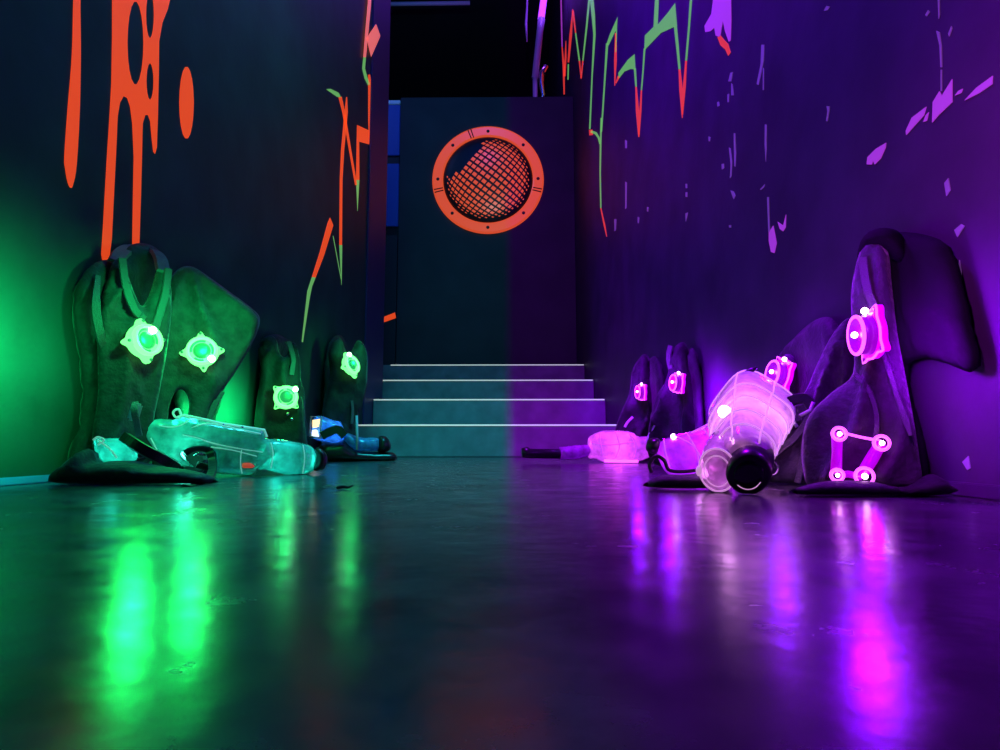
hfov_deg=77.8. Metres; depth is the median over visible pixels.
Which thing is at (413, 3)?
ceiling pipe
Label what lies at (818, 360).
vest
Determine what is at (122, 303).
vest
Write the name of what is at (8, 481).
baseboard
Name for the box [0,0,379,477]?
wall
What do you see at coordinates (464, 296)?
wall partition
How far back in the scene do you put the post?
6.46 m
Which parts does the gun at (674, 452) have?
rail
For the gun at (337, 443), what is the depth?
2.83 m
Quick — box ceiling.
[389,0,553,100]
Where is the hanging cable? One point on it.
(526, 14)
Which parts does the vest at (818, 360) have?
panel, panel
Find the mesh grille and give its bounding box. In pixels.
[443,137,532,222]
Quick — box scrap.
[336,484,353,488]
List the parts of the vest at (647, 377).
panel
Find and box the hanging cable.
[525,0,527,41]
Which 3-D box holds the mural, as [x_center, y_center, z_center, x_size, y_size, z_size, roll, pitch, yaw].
[-0.126,-2.045,6.444,1.167,1.167,0.085,0,-6,1]
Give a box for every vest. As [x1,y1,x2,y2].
[48,243,217,483]
[152,266,259,472]
[254,334,309,464]
[320,335,367,443]
[615,354,664,460]
[643,317,853,487]
[645,342,704,464]
[788,228,980,494]
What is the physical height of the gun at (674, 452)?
0.137 m
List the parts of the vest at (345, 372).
panel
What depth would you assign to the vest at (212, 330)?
1.67 m
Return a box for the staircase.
[358,364,616,456]
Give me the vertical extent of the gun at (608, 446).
0.139 m
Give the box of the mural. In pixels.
[432,126,543,233]
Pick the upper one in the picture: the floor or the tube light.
the tube light
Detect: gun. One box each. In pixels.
[92,408,326,485]
[308,415,396,460]
[521,430,648,462]
[646,423,708,474]
[696,367,795,493]
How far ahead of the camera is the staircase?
4.45 m
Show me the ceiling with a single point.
(480, 48)
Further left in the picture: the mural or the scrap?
the scrap
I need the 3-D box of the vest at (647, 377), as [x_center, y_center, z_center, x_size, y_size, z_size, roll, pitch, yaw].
[0.628,0.161,3.013,0.228,0.505,0.745,0,-6,1]
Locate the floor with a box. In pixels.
[0,457,999,749]
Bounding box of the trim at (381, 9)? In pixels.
[362,0,390,423]
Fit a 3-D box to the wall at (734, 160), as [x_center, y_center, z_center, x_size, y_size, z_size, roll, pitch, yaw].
[0.823,-2.669,5.118,0.122,6.600,14.000,0,-6,1]
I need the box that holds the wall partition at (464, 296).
[396,97,576,364]
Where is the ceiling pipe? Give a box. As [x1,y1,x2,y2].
[391,1,469,5]
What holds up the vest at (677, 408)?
on the floor
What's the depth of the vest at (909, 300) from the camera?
0.99 m
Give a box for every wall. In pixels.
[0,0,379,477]
[545,0,999,484]
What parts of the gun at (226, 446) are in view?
rail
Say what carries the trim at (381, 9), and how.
attached to the wall at (229, 139)
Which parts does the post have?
panel, panel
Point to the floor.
(422, 603)
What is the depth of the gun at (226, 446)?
1.51 m
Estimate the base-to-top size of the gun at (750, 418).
0.242 m
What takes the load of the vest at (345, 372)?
on the floor
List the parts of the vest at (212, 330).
panel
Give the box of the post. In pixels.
[383,100,400,364]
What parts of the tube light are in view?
post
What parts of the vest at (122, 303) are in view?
panel, panel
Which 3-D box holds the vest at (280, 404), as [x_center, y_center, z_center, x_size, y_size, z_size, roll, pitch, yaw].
[-0.836,0.101,2.611,0.222,0.536,0.673,0,-6,1]
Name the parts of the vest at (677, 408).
panel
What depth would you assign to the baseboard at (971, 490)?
0.93 m
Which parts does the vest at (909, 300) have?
lamp frame, rail, panel, panel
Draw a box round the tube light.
[532,0,547,96]
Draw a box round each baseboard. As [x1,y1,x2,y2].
[0,466,237,485]
[945,481,999,500]

